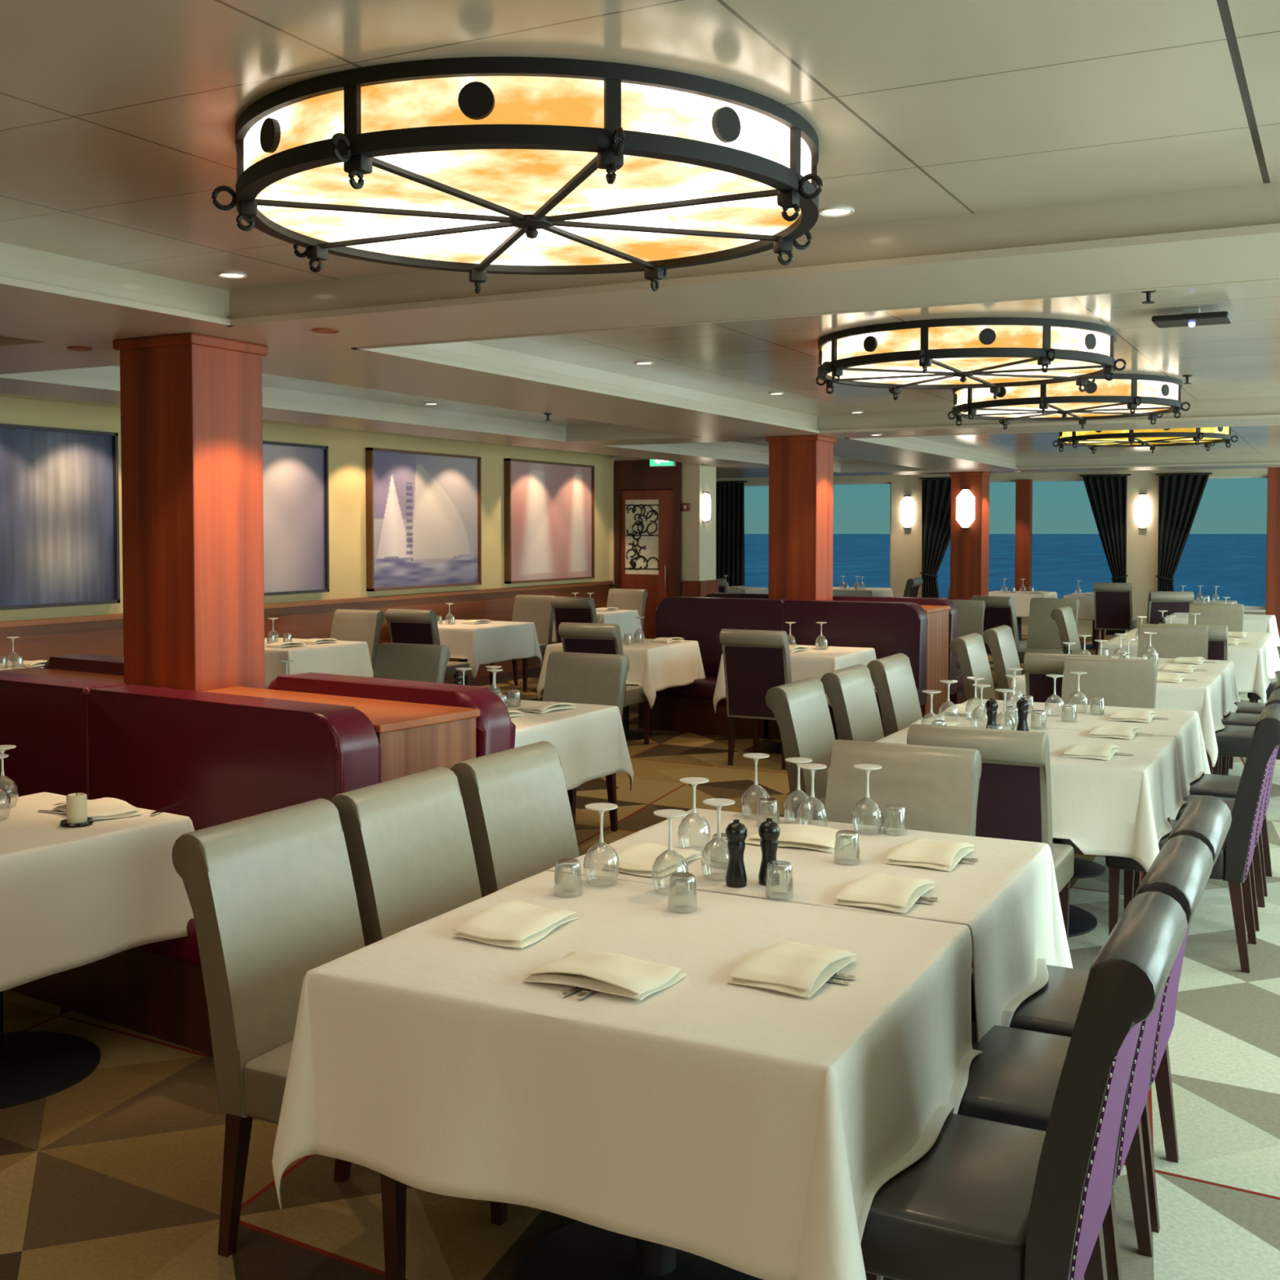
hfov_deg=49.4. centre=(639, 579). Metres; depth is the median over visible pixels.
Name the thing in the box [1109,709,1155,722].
folded napkin
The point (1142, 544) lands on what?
wall
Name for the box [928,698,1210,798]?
tablecloth
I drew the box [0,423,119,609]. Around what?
painting
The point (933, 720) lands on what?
tumbler
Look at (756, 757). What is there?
wine glass
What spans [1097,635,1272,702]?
tablecloth
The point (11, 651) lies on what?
bowl
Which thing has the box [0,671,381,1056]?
banquette
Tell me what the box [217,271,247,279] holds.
recessed light
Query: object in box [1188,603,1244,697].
dining chair
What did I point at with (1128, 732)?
folded napkin
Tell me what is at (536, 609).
dining chair
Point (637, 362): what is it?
recessed light
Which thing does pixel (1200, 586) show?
wine glass
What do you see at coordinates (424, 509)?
painting
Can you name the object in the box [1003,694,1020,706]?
bowl
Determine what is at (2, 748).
wine glass
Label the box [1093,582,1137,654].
dining chair
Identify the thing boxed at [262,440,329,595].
painting
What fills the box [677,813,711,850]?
bowl
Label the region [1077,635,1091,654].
wine glass
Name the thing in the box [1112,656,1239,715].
tablecloth
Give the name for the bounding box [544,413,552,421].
sprinkler head
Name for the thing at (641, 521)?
grille
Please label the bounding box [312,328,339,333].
recessed light
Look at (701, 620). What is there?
backrest
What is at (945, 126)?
ceiling
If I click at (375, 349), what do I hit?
trim
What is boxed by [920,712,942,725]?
bowl
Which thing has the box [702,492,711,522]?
wall sconce
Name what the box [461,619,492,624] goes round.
folded napkin
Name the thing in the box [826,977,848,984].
fork
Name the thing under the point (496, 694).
tumbler
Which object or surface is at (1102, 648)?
tumbler
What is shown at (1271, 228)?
trim
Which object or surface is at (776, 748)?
dining table
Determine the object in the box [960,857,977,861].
table knife
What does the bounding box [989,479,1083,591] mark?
window
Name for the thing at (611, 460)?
trim
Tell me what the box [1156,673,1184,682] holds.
folded napkin
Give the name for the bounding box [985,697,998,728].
pepper mill
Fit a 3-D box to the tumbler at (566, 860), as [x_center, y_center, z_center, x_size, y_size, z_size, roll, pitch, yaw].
[-0.182,0.752,3.514,0.072,0.084,0.072,1,2,27]
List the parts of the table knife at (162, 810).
handle, blade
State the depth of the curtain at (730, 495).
24.65 m
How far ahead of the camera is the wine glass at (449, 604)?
13.72 m
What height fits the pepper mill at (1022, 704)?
0.172 m
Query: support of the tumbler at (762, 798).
on the tablecloth at (1008, 900)
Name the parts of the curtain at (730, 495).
rod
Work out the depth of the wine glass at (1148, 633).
9.76 m
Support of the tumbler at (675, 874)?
on the tablecloth at (755, 1131)
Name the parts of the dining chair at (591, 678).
leg, backrest, leg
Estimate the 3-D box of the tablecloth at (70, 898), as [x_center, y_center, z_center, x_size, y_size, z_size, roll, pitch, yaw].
[-2.010,1.015,4.315,0.937,0.497,1.078,1,2,33]
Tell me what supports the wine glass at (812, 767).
on the tablecloth at (1008, 900)
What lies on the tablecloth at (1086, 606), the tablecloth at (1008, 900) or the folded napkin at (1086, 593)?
the folded napkin at (1086, 593)
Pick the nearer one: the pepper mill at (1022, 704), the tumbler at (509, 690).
the pepper mill at (1022, 704)
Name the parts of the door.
glass, handle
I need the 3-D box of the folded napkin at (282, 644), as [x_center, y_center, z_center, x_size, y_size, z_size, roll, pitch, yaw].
[-2.804,0.512,11.008,0.192,0.039,0.282,2,3,37]
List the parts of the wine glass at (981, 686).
stem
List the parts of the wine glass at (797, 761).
stem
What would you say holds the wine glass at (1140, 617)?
on the tablecloth at (1251, 661)
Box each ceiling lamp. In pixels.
[211,56,822,293]
[815,317,1126,399]
[947,373,1190,429]
[1052,426,1238,453]
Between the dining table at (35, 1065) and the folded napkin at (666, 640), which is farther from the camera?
the folded napkin at (666, 640)
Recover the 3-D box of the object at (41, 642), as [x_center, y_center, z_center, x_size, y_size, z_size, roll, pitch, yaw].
[-4.599,0.801,9.453,0.030,0.900,18.580,1,2,27]
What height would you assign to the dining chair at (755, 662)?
0.983 m
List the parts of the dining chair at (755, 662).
leg, backrest, leg, leg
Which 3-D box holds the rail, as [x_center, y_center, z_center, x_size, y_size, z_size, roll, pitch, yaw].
[-4.588,0.329,9.431,0.055,0.045,18.580,1,2,27]
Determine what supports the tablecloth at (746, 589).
on the dining table
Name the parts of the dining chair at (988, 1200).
leg, seat, leg, backrest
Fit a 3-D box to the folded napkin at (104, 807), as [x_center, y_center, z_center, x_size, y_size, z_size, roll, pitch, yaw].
[-1.765,0.738,4.526,0.192,0.039,0.282,-2,3,-43]
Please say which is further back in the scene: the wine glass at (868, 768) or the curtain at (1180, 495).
the curtain at (1180, 495)
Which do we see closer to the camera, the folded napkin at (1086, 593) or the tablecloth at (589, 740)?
the tablecloth at (589, 740)
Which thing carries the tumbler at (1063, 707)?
on the tablecloth at (1184, 726)
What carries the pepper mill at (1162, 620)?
on the tablecloth at (1251, 661)
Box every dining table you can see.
[0,991,100,1109]
[458,658,467,662]
[510,1221,763,1279]
[559,871,969,928]
[622,705,655,739]
[765,742,782,753]
[1016,617,1021,640]
[1052,837,1105,878]
[1068,904,1097,937]
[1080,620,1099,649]
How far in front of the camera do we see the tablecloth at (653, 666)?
11.13 m
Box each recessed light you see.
[66,346,93,351]
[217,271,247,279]
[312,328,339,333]
[423,402,438,404]
[635,361,653,364]
[768,392,784,395]
[818,206,854,217]
[849,411,863,413]
[869,434,882,435]
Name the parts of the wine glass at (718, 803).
stem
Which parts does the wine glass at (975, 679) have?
stem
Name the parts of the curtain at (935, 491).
rod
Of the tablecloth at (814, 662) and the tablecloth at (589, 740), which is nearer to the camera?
the tablecloth at (589, 740)
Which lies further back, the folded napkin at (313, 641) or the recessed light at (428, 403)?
the folded napkin at (313, 641)
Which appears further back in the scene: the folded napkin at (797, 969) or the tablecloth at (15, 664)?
the tablecloth at (15, 664)
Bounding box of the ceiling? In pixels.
[0,0,1279,478]
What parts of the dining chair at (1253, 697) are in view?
leg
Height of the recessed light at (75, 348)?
0.007 m
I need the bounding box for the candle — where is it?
[59,792,93,827]
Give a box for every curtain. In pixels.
[715,480,746,586]
[919,477,951,597]
[1080,474,1130,635]
[1155,472,1212,591]
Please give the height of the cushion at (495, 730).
0.775 m
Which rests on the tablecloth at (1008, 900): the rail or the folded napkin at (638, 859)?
the folded napkin at (638, 859)
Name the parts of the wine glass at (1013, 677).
stem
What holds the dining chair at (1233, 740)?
on the floor
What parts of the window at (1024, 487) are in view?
frame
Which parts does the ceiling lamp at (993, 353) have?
post, post, glass, post, post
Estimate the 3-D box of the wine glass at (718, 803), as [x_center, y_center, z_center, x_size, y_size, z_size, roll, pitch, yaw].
[0.209,0.687,3.683,0.096,0.202,0.096,1,2,27]
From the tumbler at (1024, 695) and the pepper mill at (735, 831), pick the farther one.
the tumbler at (1024, 695)
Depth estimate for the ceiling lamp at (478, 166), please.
3.06 m
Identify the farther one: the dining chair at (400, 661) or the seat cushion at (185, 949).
the dining chair at (400, 661)
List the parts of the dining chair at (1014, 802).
backrest, seat, leg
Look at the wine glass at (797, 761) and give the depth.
4.35 m
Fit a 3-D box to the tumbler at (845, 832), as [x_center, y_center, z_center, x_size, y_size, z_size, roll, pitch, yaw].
[0.572,0.741,3.847,0.072,0.084,0.072,1,2,27]
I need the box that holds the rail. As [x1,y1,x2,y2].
[0,580,613,628]
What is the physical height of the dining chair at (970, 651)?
0.983 m
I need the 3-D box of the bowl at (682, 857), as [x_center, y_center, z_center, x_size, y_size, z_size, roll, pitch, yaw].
[0.077,0.740,3.539,0.096,0.106,0.096,1,2,27]
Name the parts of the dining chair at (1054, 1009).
seat, leg, leg, backrest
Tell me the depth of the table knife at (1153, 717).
6.76 m
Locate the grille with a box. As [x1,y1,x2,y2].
[624,504,658,569]
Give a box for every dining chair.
[171,798,507,1279]
[329,608,384,673]
[329,766,481,946]
[373,642,450,683]
[385,608,469,684]
[450,741,579,897]
[488,595,555,692]
[542,651,629,831]
[550,596,597,643]
[558,622,649,744]
[606,588,647,632]
[715,578,728,592]
[719,628,791,769]
[764,676,835,821]
[820,664,884,742]
[823,739,982,835]
[860,891,1187,1279]
[866,653,922,736]
[883,835,1213,1279]
[902,577,923,597]
[906,724,1074,943]
[946,586,950,599]
[950,600,985,668]
[950,632,995,701]
[970,595,1026,654]
[971,795,1231,1232]
[982,625,1022,700]
[1017,597,1079,667]
[1023,652,1113,703]
[1050,605,1081,654]
[1061,656,1157,708]
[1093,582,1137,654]
[1105,703,1279,973]
[1133,688,1279,931]
[1137,623,1208,659]
[1146,591,1194,624]
[1158,623,1227,660]
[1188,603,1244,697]
[1189,678,1279,897]
[1205,724,1279,774]
[1217,712,1260,775]
[1226,702,1266,775]
[1247,678,1278,702]
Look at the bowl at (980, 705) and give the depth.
6.46 m
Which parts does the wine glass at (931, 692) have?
stem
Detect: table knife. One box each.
[150,801,182,815]
[576,988,595,999]
[831,973,855,979]
[918,896,937,901]
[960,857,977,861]
[1114,752,1133,755]
[1135,733,1152,735]
[1152,717,1168,719]
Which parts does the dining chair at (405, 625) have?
backrest, seat, leg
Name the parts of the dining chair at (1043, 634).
seat, backrest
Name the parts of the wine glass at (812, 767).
stem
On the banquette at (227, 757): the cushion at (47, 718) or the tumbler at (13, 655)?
the cushion at (47, 718)
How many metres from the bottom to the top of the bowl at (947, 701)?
0.106 m
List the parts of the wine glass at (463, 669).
stem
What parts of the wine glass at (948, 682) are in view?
stem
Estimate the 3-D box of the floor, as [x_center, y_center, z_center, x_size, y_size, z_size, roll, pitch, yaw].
[0.505,1.344,11.084,13.250,0.100,26.100,1,2,27]
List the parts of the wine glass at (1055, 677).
stem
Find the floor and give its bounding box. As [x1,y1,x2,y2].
[0,634,1279,1279]
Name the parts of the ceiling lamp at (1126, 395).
post, post, glass, post, post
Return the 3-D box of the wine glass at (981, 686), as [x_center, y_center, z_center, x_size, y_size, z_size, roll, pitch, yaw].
[1.585,0.590,6.459,0.096,0.202,0.094,1,2,27]
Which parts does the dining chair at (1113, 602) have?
leg, leg, backrest, seat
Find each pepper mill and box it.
[452,671,462,684]
[725,819,746,888]
[758,817,780,886]
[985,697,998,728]
[1016,697,1029,731]
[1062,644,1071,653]
[1159,617,1165,623]
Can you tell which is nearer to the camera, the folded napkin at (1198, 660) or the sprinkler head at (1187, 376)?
the sprinkler head at (1187, 376)
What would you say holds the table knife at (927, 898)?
on the tablecloth at (1008, 900)
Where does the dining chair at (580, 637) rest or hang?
on the floor
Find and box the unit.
[1151,308,1231,328]
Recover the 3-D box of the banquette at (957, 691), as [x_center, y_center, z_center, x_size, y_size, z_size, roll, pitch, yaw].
[1.719,0.692,12.506,2.369,1.105,0.585,1,2,29]
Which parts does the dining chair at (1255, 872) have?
leg, seat, leg, leg, backrest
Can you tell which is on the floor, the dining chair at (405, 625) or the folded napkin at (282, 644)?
the dining chair at (405, 625)
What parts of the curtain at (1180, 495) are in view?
rod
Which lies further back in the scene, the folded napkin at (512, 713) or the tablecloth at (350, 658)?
the tablecloth at (350, 658)
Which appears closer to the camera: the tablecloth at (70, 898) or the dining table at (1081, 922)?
the tablecloth at (70, 898)
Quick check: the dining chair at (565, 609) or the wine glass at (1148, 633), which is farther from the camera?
the dining chair at (565, 609)
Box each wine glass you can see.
[0,744,18,807]
[0,754,11,819]
[5,636,21,666]
[267,617,279,643]
[278,660,294,675]
[444,603,453,623]
[455,667,471,684]
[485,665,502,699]
[486,668,504,702]
[582,802,619,884]
[633,616,644,641]
[651,808,688,893]
[677,777,711,850]
[700,798,734,879]
[741,752,770,818]
[782,757,813,824]
[784,622,796,645]
[796,763,828,826]
[815,622,826,648]
[851,764,883,833]
[920,689,942,725]
[938,680,958,721]
[965,676,985,719]
[970,684,991,727]
[995,688,1015,730]
[1003,674,1022,706]
[1005,667,1023,706]
[1044,674,1064,715]
[1062,642,1075,653]
[1068,671,1088,712]
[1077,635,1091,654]
[1094,640,1107,655]
[1113,633,1127,658]
[1121,639,1135,658]
[1135,616,1146,640]
[1142,632,1157,660]
[1165,615,1176,623]
[1190,613,1200,624]
[1195,585,1204,601]
[1212,586,1219,601]
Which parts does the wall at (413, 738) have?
panel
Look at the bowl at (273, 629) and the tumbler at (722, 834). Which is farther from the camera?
the bowl at (273, 629)
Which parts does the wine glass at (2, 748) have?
stem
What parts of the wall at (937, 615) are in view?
panel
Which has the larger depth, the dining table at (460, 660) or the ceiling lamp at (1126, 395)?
the dining table at (460, 660)
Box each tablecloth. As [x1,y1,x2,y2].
[0,660,44,670]
[0,791,194,991]
[264,637,373,685]
[271,871,983,1279]
[436,619,542,678]
[502,698,633,791]
[537,637,705,708]
[546,808,1072,1042]
[551,609,644,642]
[713,644,876,712]
[727,586,768,593]
[832,586,893,596]
[875,723,1187,871]
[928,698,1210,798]
[988,591,1057,617]
[1007,670,1224,767]
[1062,592,1094,620]
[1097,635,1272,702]
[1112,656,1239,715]
[1124,628,1279,679]
[1164,612,1279,656]
[1193,600,1237,604]
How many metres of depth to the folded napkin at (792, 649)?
10.57 m
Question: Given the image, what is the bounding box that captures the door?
[614,460,681,639]
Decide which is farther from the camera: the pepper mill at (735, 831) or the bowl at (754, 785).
the bowl at (754, 785)
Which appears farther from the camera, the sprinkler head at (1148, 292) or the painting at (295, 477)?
the painting at (295, 477)
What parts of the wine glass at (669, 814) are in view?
stem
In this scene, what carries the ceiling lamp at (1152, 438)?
attached to the ceiling
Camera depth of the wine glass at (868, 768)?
4.22 m
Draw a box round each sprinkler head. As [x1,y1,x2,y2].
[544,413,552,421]
[1141,290,1156,303]
[1182,374,1192,384]
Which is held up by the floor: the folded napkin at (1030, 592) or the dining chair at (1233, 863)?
the dining chair at (1233, 863)
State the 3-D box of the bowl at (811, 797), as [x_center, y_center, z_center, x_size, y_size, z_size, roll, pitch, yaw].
[0.526,0.716,4.240,0.096,0.106,0.096,1,2,27]
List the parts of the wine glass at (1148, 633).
stem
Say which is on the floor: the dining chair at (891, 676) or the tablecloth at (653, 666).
the dining chair at (891, 676)
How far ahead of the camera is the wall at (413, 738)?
5.04 m
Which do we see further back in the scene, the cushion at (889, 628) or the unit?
the cushion at (889, 628)
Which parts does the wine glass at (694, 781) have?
stem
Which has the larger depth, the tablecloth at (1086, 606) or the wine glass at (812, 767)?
the tablecloth at (1086, 606)
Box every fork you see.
[37,809,66,813]
[560,986,582,995]
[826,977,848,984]
[915,899,933,903]
[959,860,975,863]
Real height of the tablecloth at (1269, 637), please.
0.456 m
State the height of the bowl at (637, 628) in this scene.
0.106 m
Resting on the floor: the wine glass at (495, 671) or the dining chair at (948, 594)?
the dining chair at (948, 594)
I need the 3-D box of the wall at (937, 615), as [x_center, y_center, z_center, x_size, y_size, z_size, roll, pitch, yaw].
[1.411,0.738,11.972,2.372,1.050,0.640,1,2,29]
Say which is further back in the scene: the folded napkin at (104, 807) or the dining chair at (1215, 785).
the dining chair at (1215, 785)
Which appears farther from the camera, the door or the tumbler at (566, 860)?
the door
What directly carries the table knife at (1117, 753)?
on the tablecloth at (1122, 806)
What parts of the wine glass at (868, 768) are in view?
stem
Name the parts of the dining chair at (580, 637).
backrest, leg, seat, leg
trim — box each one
[0,222,1279,327]
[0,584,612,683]
[351,278,1279,433]
[608,457,614,584]
[845,424,1279,469]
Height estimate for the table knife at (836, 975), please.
0.005 m
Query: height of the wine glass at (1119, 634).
0.202 m
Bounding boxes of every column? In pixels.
[112,333,267,691]
[765,435,836,599]
[949,471,991,599]
[1265,467,1279,658]
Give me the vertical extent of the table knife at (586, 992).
0.005 m
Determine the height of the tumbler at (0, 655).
0.084 m
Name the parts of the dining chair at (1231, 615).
backrest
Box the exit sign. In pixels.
[649,458,675,466]
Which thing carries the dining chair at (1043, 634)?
on the floor
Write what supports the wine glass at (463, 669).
on the tablecloth at (589, 740)
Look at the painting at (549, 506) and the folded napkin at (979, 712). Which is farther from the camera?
the painting at (549, 506)
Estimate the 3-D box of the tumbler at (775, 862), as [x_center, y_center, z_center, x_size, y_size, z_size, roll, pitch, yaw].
[0.350,0.753,3.489,0.072,0.084,0.072,1,2,27]
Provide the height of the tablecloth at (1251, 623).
0.456 m
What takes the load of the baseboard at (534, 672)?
attached to the wall at (346, 449)
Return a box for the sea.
[744,533,1266,606]
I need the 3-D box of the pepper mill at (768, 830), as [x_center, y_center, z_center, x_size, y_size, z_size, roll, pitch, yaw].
[0.335,0.705,3.613,0.056,0.172,0.056,1,2,27]
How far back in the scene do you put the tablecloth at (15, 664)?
9.41 m
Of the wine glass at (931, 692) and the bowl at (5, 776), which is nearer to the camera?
the bowl at (5, 776)
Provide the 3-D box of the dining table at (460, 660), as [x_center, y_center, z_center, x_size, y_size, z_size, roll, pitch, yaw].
[-1.740,0.825,13.705,0.934,0.754,1.034,1,2,27]
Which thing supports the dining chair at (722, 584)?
on the floor
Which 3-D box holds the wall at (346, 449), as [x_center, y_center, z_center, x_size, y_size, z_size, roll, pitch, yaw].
[-4.675,-0.101,9.471,0.150,2.900,18.600,1,2,27]
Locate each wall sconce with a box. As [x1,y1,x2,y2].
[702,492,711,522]
[900,495,915,528]
[955,488,974,528]
[1133,493,1151,528]
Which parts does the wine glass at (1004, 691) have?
stem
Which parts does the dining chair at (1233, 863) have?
leg, leg, seat, leg, leg, backrest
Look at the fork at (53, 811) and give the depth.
4.52 m
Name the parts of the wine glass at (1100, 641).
stem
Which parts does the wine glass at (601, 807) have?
stem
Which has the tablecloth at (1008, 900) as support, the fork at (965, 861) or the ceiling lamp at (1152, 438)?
the fork at (965, 861)
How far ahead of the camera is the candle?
4.32 m
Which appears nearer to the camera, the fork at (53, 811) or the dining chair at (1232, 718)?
the fork at (53, 811)
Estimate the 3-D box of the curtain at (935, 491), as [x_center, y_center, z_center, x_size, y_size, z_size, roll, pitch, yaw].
[5.040,-0.423,22.920,0.910,2.508,0.138,1,2,27]
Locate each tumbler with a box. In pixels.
[0,655,8,668]
[12,655,23,668]
[283,632,292,641]
[496,693,507,709]
[507,689,520,706]
[553,857,582,895]
[623,633,632,644]
[667,872,697,911]
[710,832,728,866]
[756,797,779,826]
[764,860,793,897]
[818,638,827,649]
[833,830,860,864]
[882,804,906,835]
[931,720,946,725]
[987,724,1003,729]
[1004,706,1017,724]
[1020,694,1034,712]
[1030,710,1046,729]
[1061,702,1076,721]
[1089,697,1104,715]
[1097,648,1108,655]
[1147,652,1158,665]
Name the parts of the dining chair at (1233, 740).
leg, leg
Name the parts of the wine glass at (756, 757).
stem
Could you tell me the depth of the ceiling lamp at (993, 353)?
6.36 m
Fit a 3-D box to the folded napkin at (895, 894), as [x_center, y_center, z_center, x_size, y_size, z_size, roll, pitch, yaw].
[0.614,0.775,3.490,0.192,0.039,0.282,1,2,27]
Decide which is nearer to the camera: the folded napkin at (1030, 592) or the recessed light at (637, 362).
the recessed light at (637, 362)
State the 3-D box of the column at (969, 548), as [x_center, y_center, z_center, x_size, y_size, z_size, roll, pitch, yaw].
[4.546,-0.230,19.195,0.470,2.480,0.470,1,2,27]
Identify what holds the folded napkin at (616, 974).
on the tablecloth at (755, 1131)
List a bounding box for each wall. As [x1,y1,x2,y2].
[0,395,610,622]
[0,666,479,782]
[610,456,715,596]
[715,467,1267,637]
[920,604,950,718]
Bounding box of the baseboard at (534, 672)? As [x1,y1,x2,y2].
[444,666,542,686]
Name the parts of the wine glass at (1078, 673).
stem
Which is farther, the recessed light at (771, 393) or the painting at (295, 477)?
the painting at (295, 477)
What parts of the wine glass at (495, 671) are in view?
stem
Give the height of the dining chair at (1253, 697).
0.983 m
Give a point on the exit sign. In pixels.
(653, 463)
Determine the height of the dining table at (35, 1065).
0.754 m
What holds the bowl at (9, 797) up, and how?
on the wine glass at (2, 756)
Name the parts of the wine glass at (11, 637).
stem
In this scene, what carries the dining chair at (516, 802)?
on the floor
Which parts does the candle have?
holder dish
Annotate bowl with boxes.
[0,775,18,807]
[0,786,11,819]
[5,651,21,666]
[267,629,279,643]
[488,684,502,699]
[490,688,504,702]
[582,842,619,884]
[633,628,644,641]
[651,849,688,893]
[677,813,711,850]
[700,836,727,879]
[741,784,770,818]
[782,790,813,824]
[796,796,828,826]
[815,634,826,648]
[851,797,883,833]
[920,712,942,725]
[938,700,958,721]
[965,697,985,719]
[970,705,986,727]
[995,711,1015,730]
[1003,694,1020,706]
[1005,686,1023,706]
[1044,694,1064,715]
[1068,691,1088,712]
[1113,647,1127,658]
[1142,646,1157,660]
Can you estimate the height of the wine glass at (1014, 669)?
0.202 m
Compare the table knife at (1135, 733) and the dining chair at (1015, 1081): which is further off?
the table knife at (1135, 733)
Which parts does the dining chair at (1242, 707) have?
leg, leg, seat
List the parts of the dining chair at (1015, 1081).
leg, seat, leg, leg, backrest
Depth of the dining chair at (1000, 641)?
9.88 m
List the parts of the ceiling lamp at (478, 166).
post, post, glass, post, post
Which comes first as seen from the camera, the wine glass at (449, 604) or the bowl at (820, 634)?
the bowl at (820, 634)
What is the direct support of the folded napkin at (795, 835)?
on the tablecloth at (1008, 900)
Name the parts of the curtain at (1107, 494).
rod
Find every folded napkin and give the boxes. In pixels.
[19,660,47,667]
[52,797,143,819]
[265,641,306,648]
[300,638,338,644]
[453,900,577,948]
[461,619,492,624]
[507,710,524,716]
[516,701,576,713]
[522,951,686,1000]
[595,607,618,611]
[600,842,701,877]
[648,637,684,643]
[725,940,856,998]
[728,586,745,588]
[745,823,855,853]
[789,645,809,652]
[832,872,934,913]
[884,837,973,871]
[908,718,962,727]
[944,703,986,716]
[1028,591,1044,593]
[1062,742,1119,760]
[1084,592,1093,595]
[1088,724,1139,739]
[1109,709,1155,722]
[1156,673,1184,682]
[1161,664,1195,672]
[1173,657,1204,664]
[1227,631,1246,637]
[1227,639,1239,644]
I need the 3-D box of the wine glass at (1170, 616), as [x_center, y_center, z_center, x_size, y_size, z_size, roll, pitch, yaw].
[4.470,0.407,11.720,0.096,0.202,0.094,1,2,27]
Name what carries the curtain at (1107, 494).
hanging from the window at (1024, 487)
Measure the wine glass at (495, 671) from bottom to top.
0.202 m
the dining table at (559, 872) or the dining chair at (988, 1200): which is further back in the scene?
the dining table at (559, 872)
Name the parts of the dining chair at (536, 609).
leg, leg, leg, backrest, seat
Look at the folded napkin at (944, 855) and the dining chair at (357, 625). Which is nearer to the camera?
the folded napkin at (944, 855)
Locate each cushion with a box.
[0,671,126,799]
[43,653,124,675]
[86,684,381,831]
[134,918,201,965]
[267,672,515,757]
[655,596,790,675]
[655,675,725,699]
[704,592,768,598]
[782,599,928,706]
[832,595,958,694]
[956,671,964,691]
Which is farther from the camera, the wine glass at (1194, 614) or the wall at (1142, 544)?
the wall at (1142, 544)
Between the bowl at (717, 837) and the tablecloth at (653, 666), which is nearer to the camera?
the bowl at (717, 837)
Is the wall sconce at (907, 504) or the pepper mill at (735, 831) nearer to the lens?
the pepper mill at (735, 831)
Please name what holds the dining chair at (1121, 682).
on the floor
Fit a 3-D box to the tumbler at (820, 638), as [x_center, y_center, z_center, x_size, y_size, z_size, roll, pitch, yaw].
[1.415,0.500,10.735,0.072,0.084,0.072,1,2,27]
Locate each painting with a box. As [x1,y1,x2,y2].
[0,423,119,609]
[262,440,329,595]
[365,447,481,591]
[503,458,595,583]
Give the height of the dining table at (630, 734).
0.754 m
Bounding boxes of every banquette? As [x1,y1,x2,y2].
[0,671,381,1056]
[43,653,515,757]
[638,596,928,739]
[704,592,966,707]
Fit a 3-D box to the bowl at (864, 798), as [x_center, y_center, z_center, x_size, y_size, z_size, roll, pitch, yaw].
[0.692,0.716,4.234,0.096,0.106,0.096,1,2,27]
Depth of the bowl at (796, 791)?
4.34 m
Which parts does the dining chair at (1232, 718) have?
leg, leg, seat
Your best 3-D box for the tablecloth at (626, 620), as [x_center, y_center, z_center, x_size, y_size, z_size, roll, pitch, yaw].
[-0.586,0.590,15.895,1.011,0.456,0.969,1,2,27]
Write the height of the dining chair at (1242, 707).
0.983 m
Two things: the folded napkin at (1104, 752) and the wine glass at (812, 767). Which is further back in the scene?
the folded napkin at (1104, 752)
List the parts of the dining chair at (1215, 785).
seat, leg, leg, backrest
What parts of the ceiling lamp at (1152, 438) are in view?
glass, post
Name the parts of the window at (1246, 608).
sill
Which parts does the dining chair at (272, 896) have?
leg, seat, backrest, leg, leg, leg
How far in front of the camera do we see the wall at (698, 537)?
17.22 m
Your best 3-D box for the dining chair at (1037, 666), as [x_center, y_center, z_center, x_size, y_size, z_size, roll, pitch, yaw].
[2.547,0.905,8.132,0.480,0.983,0.646,1,2,27]
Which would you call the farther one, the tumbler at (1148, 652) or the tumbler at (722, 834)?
the tumbler at (1148, 652)
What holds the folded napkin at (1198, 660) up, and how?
on the tablecloth at (1230, 695)
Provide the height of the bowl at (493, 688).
0.106 m
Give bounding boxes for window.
[744,482,891,587]
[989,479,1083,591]
[1208,475,1267,612]
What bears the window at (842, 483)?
in the wall at (1142, 544)
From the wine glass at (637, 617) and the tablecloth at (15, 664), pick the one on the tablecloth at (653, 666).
the wine glass at (637, 617)
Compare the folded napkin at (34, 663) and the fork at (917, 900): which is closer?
the fork at (917, 900)
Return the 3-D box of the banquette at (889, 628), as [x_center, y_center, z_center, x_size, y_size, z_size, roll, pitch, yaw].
[1.119,0.729,11.427,2.369,1.105,0.585,1,2,29]
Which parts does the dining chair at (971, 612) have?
backrest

